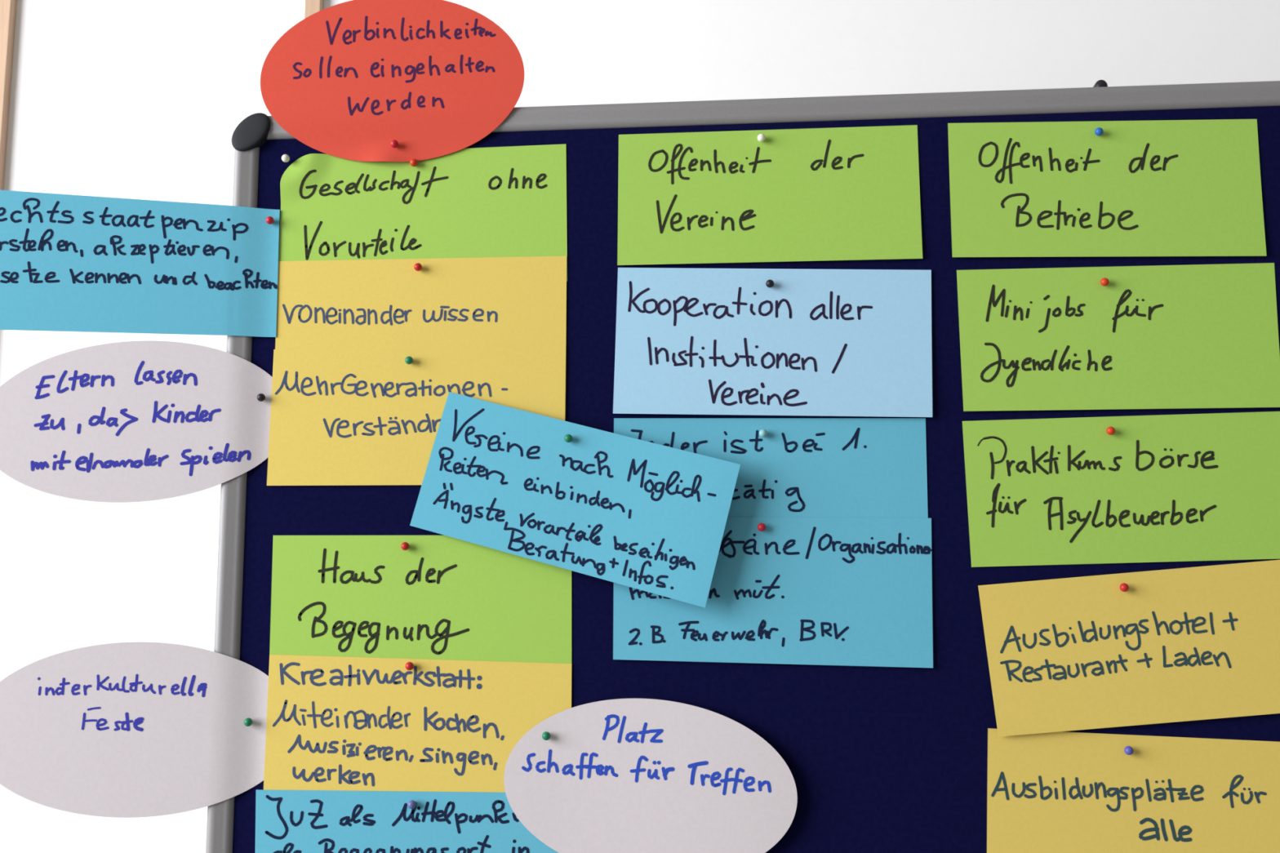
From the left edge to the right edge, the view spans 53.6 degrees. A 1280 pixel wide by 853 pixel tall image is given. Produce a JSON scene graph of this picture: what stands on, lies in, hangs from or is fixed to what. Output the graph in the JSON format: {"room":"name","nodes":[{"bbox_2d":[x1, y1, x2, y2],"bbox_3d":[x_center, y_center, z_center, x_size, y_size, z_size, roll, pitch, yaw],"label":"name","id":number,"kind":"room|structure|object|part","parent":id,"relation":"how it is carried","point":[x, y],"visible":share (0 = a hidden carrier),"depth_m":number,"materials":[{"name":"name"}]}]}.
{"room":"meeting room","nodes":[
{"label":"meeting room","id":0,"kind":"room"},
{"bbox_2d":[0,0,1279,852],"bbox_3d":[0.521,0.365,1.318,7.500,2.800,0.120,-1,-9,3],"label":"wall","id":1,"kind":"structure","parent":0,"point":[144,100],"depth_m":1.40,"materials":[{"name":"white paint"}]},
{"bbox_2d":[0,0,17,190],"bbox_3d":[-0.727,0.033,1.382,0.018,1.700,0.012,-1,-9,3],"label":"batten","id":2,"kind":"object","parent":1,"relation":"attached to","point":[7,7],"visible":1,"depth_m":1.45,"materials":[{"name":"brown wood"}]},
{"bbox_2d":[304,0,324,18],"bbox_3d":[-0.365,0.026,1.360,0.018,1.700,0.012,-1,-9,3],"label":"batten","id":3,"kind":"object","parent":1,"relation":"attached to","point":[312,6],"visible":0.02,"depth_m":1.43,"materials":[{"name":"brown wood"}]},
{"bbox_3d":[0.424,1.518,-0.692,7.500,0.100,3.500,-1,-9,3],"label":"floor","id":4,"kind":"structure","parent":0,"visible":0},
{"bbox_2d":[205,80,1279,852],"bbox_3d":[0.328,0.716,0.723,1.206,1.925,0.490,-1,-9,3],"label":"pinboard","id":5,"kind":"object","parent":4,"relation":"on","point":[878,759],"visible":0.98,"depth_m":0.83,"materials":[{"name":"blue fabric"}]},
{"bbox_2d":[0,642,268,817],"bbox_3d":[-0.328,0.196,0.820,0.210,0.111,0.003,0,-9,-2],"label":"card","id":6,"kind":"object","parent":5,"relation":"attached to","point":[120,730],"visible":1,"depth_m":0.82,"materials":[{"name":"white paper"}]},
{"bbox_2d":[0,340,272,502],"bbox_3d":[-0.340,-0.004,0.851,0.208,0.110,0.003,0,-9,-2],"label":"card","id":7,"kind":"object","parent":5,"relation":"attached to","point":[142,420],"visible":1,"depth_m":0.85,"materials":[{"name":"white paper"}]},
{"bbox_2d":[0,190,279,337],"bbox_3d":[-0.348,-0.112,0.866,0.200,0.104,0.002,0,-9,-3],"label":"note card","id":8,"kind":"object","parent":5,"relation":"attached to","point":[68,262],"visible":1,"depth_m":0.87,"materials":[{"name":"teal paper"}]},
{"bbox_3d":[-0.270,0.230,0.827,0.017,0.870,0.019,-1,-9,3],"label":"frame rail","id":9,"kind":"part","parent":5,"relation":"part of","materials":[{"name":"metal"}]},
{"bbox_2d":[244,718,253,726],"bbox_3d":[-0.254,0.192,0.824,0.006,0.006,0.011,-1,-9,4],"label":"pin","id":10,"kind":"object","parent":5,"relation":"attached to","point":[247,722],"visible":1,"depth_m":0.82,"materials":[{"name":"green plastic"}]},
{"bbox_2d":[257,393,265,401],"bbox_3d":[-0.256,-0.019,0.857,0.006,0.006,0.011,-1,-10,1],"label":"pin","id":11,"kind":"object","parent":5,"relation":"attached to","point":[260,397],"visible":1,"depth_m":0.85,"materials":[{"name":"black plastic"}]},
{"bbox_2d":[266,216,274,224],"bbox_3d":[-0.254,-0.142,0.875,0.006,0.006,0.010,-4,-10,23],"label":"pin","id":12,"kind":"object","parent":5,"relation":"attached to","point":[269,220],"visible":1,"depth_m":0.87,"materials":[{"name":"red plastic"}]},
{"bbox_2d":[281,154,289,162],"bbox_3d":[-0.246,-0.186,0.881,0.006,0.006,0.011,-1,-9,4],"label":"pin","id":13,"kind":"object","parent":5,"relation":"attached to","point":[285,157],"visible":1,"depth_m":0.88,"materials":[{"name":"white plastic"}]},
{"bbox_2d":[260,0,524,161],"bbox_3d":[-0.173,-0.242,0.882,0.186,0.120,0.009,-1,-9,3],"label":"card","id":14,"kind":"object","parent":5,"relation":"attached to","point":[352,78],"visible":1,"depth_m":0.88,"materials":[{"name":"red paper"}]},
{"bbox_2d":[390,139,398,147],"bbox_3d":[-0.169,-0.195,0.877,0.006,0.006,0.011,-1,-10,5],"label":"pin","id":15,"kind":"object","parent":5,"relation":"attached to","point":[394,144],"visible":1,"depth_m":0.87,"materials":[{"name":"red plastic"}]},
{"bbox_2d":[400,542,408,550],"bbox_3d":[-0.153,0.079,0.836,0.006,0.006,0.010,-5,-10,25],"label":"pin","id":16,"kind":"object","parent":5,"relation":"attached to","point":[405,546],"visible":1,"depth_m":0.83,"materials":[{"name":"red plastic"}]},
{"bbox_2d":[254,790,558,852],"bbox_3d":[-0.148,0.278,0.804,0.199,0.092,0.001,-1,-9,3],"label":"note card","id":17,"kind":"object","parent":5,"relation":"attached to","point":[287,821],"visible":1,"depth_m":0.81,"materials":[{"name":"teal paper"}]},
{"bbox_2d":[404,355,413,364],"bbox_3d":[-0.154,-0.044,0.854,0.006,0.006,0.010,-5,-10,26],"label":"pin","id":18,"kind":"object","parent":5,"relation":"attached to","point":[409,360],"visible":1,"depth_m":0.85,"materials":[{"name":"green plastic"}]},
{"bbox_2d":[404,662,413,670],"bbox_3d":[-0.149,0.156,0.823,0.006,0.006,0.011,-1,-8,1],"label":"pin","id":19,"kind":"object","parent":5,"relation":"attached to","point":[409,665],"visible":1,"depth_m":0.82,"materials":[{"name":"red plastic"}]},
{"bbox_2d":[407,800,416,808],"bbox_3d":[-0.144,0.241,0.809,0.006,0.006,0.010,-5,-10,24],"label":"pin","id":20,"kind":"object","parent":5,"relation":"attached to","point":[411,804],"visible":1,"depth_m":0.80,"materials":[{"name":"blue plastic"}]},
{"bbox_2d":[409,158,417,166],"bbox_3d":[-0.156,-0.182,0.877,0.006,0.006,0.011,-2,-8,6],"label":"pin","id":21,"kind":"object","parent":5,"relation":"attached to","point":[413,162],"visible":1,"depth_m":0.87,"materials":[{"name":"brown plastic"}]},
{"bbox_2d":[266,345,565,485],"bbox_3d":[-0.150,-0.007,0.849,0.201,0.096,0.001,-1,-9,3],"label":"note card","id":22,"kind":"object","parent":5,"relation":"attached to","point":[363,416],"visible":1,"depth_m":0.85,"materials":[{"name":"yellow paper"}]},
{"bbox_2d":[263,654,571,792],"bbox_3d":[-0.144,0.196,0.817,0.200,0.098,0.001,-1,-9,3],"label":"note card","id":23,"kind":"object","parent":5,"relation":"attached to","point":[334,723],"visible":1,"depth_m":0.82,"materials":[{"name":"yellow paper"}]},
{"bbox_2d":[413,262,422,271],"bbox_3d":[-0.150,-0.108,0.864,0.006,0.006,0.010,-4,-10,23],"label":"pin","id":24,"kind":"object","parent":5,"relation":"attached to","point":[417,266],"visible":1,"depth_m":0.86,"materials":[{"name":"red plastic"}]},
{"bbox_2d":[269,535,571,663],"bbox_3d":[-0.144,0.117,0.830,0.200,0.094,0.001,-1,-9,3],"label":"note card","id":25,"kind":"object","parent":5,"relation":"attached to","point":[446,597],"visible":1,"depth_m":0.83,"materials":[{"name":"green paper"}]},
{"bbox_2d":[275,256,566,349],"bbox_3d":[-0.149,-0.068,0.859,0.200,0.097,0.001,-1,-9,3],"label":"note card","id":26,"kind":"object","parent":5,"relation":"attached to","point":[480,301],"visible":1,"depth_m":0.86,"materials":[{"name":"yellow paper"}]},
{"bbox_2d":[278,143,567,281],"bbox_3d":[-0.150,-0.145,0.870,0.200,0.098,0.003,-1,-9,3],"label":"note card","id":27,"kind":"object","parent":5,"relation":"attached to","point":[508,201],"visible":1,"depth_m":0.87,"materials":[{"name":"green paper"}]},
{"bbox_2d":[542,731,551,740],"bbox_3d":[-0.059,0.198,0.809,0.006,0.006,0.010,-5,-10,26],"label":"pin","id":28,"kind":"object","parent":5,"relation":"attached to","point":[546,735],"visible":1,"depth_m":0.81,"materials":[{"name":"green plastic"}]},
{"bbox_2d":[409,391,740,608],"bbox_3d":[-0.043,0.046,0.826,0.219,0.145,0.004,-2,-9,7],"label":"note card","id":29,"kind":"object","parent":5,"relation":"attached to","point":[646,516],"visible":1,"depth_m":0.83,"materials":[{"name":"teal paper"}]},
{"bbox_2d":[564,434,572,442],"bbox_3d":[-0.046,0.008,0.832,0.006,0.006,0.010,-5,-10,25],"label":"pin","id":30,"kind":"object","parent":29,"relation":"attached to","point":[568,437],"visible":1,"depth_m":0.83,"materials":[{"name":"green plastic"}]},
{"bbox_2d":[503,698,797,852],"bbox_3d":[0.006,0.228,0.799,0.186,0.111,0.002,-1,-9,5],"label":"card","id":31,"kind":"object","parent":5,"relation":"attached to","point":[618,775],"visible":1,"depth_m":0.80,"materials":[{"name":"white paper"}]},
{"bbox_2d":[757,523,765,531],"bbox_3d":[0.079,0.066,0.823,0.006,0.006,0.011,-2,-9,7],"label":"pin","id":32,"kind":"object","parent":5,"relation":"attached to","point":[761,526],"visible":1,"depth_m":0.82,"materials":[{"name":"red plastic"}]},
{"bbox_2d":[757,133,765,142],"bbox_3d":[0.083,-0.196,0.864,0.006,0.006,0.011,-1,-10,1],"label":"pin","id":33,"kind":"object","parent":5,"relation":"attached to","point":[761,137],"visible":1,"depth_m":0.86,"materials":[{"name":"white plastic"}]},
{"bbox_2d":[759,429,767,437],"bbox_3d":[0.081,0.005,0.833,0.006,0.006,0.011,-1,-8,4],"label":"pin","id":34,"kind":"object","parent":5,"relation":"attached to","point":[762,433],"visible":1,"depth_m":0.83,"materials":[{"name":"white plastic"}]},
{"bbox_2d":[765,279,773,287],"bbox_3d":[0.088,-0.095,0.847,0.006,0.006,0.010,-4,-10,22],"label":"pin","id":35,"kind":"object","parent":5,"relation":"attached to","point":[770,283],"visible":1,"depth_m":0.84,"materials":[{"name":"black plastic"}]},
{"bbox_2d":[617,124,922,265],"bbox_3d":[0.086,-0.156,0.858,0.205,0.094,0.002,-1,-9,3],"label":"note card","id":36,"kind":"object","parent":5,"relation":"attached to","point":[831,193],"visible":1,"depth_m":0.86,"materials":[{"name":"green paper"}]},
{"bbox_2d":[613,417,928,518],"bbox_3d":[0.085,0.041,0.828,0.206,0.098,0.001,-1,-9,3],"label":"note card","id":37,"kind":"object","parent":5,"relation":"attached to","point":[802,467],"visible":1,"depth_m":0.83,"materials":[{"name":"teal paper"}]},
{"bbox_2d":[613,267,932,417],"bbox_3d":[0.088,-0.057,0.841,0.213,0.107,0.002,-1,-9,3],"label":"note card","id":38,"kind":"object","parent":5,"relation":"attached to","point":[689,340],"visible":1,"depth_m":0.84,"materials":[{"name":"blue paper"}]},
{"bbox_2d":[613,516,933,667],"bbox_3d":[0.085,0.106,0.817,0.207,0.099,0.002,-1,-9,3],"label":"note card","id":39,"kind":"object","parent":5,"relation":"attached to","point":[813,591],"visible":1,"depth_m":0.81,"materials":[{"name":"teal paper"}]},
{"bbox_3d":[0.318,-0.220,0.860,1.170,0.017,0.019,-1,-9,3],"label":"frame rail","id":40,"kind":"part","parent":5,"relation":"part of","materials":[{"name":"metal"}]},
{"bbox_2d":[1094,127,1103,135],"bbox_3d":[0.308,-0.197,0.850,0.006,0.006,0.010,-5,-10,25],"label":"pin","id":41,"kind":"object","parent":5,"relation":"attached to","point":[1098,131],"visible":1,"depth_m":0.85,"materials":[{"name":"blue plastic"}]},
{"bbox_3d":[0.314,-0.231,0.864,0.009,0.010,0.009,-1,-9,3],"label":"fixing knob","id":42,"kind":"part","parent":5,"relation":"part of","materials":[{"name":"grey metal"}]},
{"bbox_2d":[1100,277,1109,286],"bbox_3d":[0.305,-0.095,0.835,0.006,0.006,0.011,-1,-8,4],"label":"pin","id":43,"kind":"object","parent":5,"relation":"attached to","point":[1104,282],"visible":1,"depth_m":0.83,"materials":[{"name":"red plastic"}]},
{"bbox_2d":[947,119,1266,257],"bbox_3d":[0.310,-0.159,0.844,0.206,0.100,0.002,-1,-9,3],"label":"note card","id":44,"kind":"object","parent":5,"relation":"attached to","point":[1148,188],"visible":1,"depth_m":0.84,"materials":[{"name":"green paper"}]},
{"bbox_2d":[1106,426,1115,435],"bbox_3d":[0.304,0.003,0.819,0.006,0.006,0.011,-1,-10,3],"label":"pin","id":45,"kind":"object","parent":5,"relation":"attached to","point":[1110,430],"visible":1,"depth_m":0.81,"materials":[{"name":"red plastic"}]},
{"bbox_2d":[956,262,1279,411],"bbox_3d":[0.313,-0.058,0.828,0.206,0.097,0.002,-1,-9,3],"label":"note card","id":46,"kind":"object","parent":5,"relation":"attached to","point":[1185,335],"visible":1,"depth_m":0.83,"materials":[{"name":"green paper"}]},
{"bbox_2d":[962,411,1279,567],"bbox_3d":[0.313,0.040,0.814,0.204,0.097,0.001,-1,-9,3],"label":"note card","id":47,"kind":"object","parent":5,"relation":"attached to","point":[1186,487],"visible":1,"depth_m":0.81,"materials":[{"name":"green paper"}]},
{"bbox_2d":[1120,582,1128,591],"bbox_3d":[0.306,0.102,0.803,0.006,0.006,0.011,-1,-9,5],"label":"pin","id":48,"kind":"object","parent":5,"relation":"attached to","point":[1124,587],"visible":1,"depth_m":0.80,"materials":[{"name":"red plastic"}]},
{"bbox_2d":[977,560,1279,737],"bbox_3d":[0.319,0.139,0.796,0.206,0.109,0.003,-1,-9,3],"label":"note card","id":49,"kind":"object","parent":5,"relation":"attached to","point":[1196,643],"visible":1,"depth_m":0.80,"materials":[{"name":"yellow paper"}]},
{"bbox_2d":[1124,746,1133,755],"bbox_3d":[0.304,0.201,0.788,0.006,0.006,0.010,-4,-10,21],"label":"pin","id":50,"kind":"object","parent":5,"relation":"attached to","point":[1128,750],"visible":1,"depth_m":0.78,"materials":[{"name":"blue plastic"}]},
{"bbox_2d":[986,728,1279,852],"bbox_3d":[0.316,0.237,0.782,0.206,0.100,0.002,-1,-9,3],"label":"note card","id":51,"kind":"object","parent":5,"relation":"attached to","point":[1060,792],"visible":1,"depth_m":0.78,"materials":[{"name":"yellow paper"}]}
]}

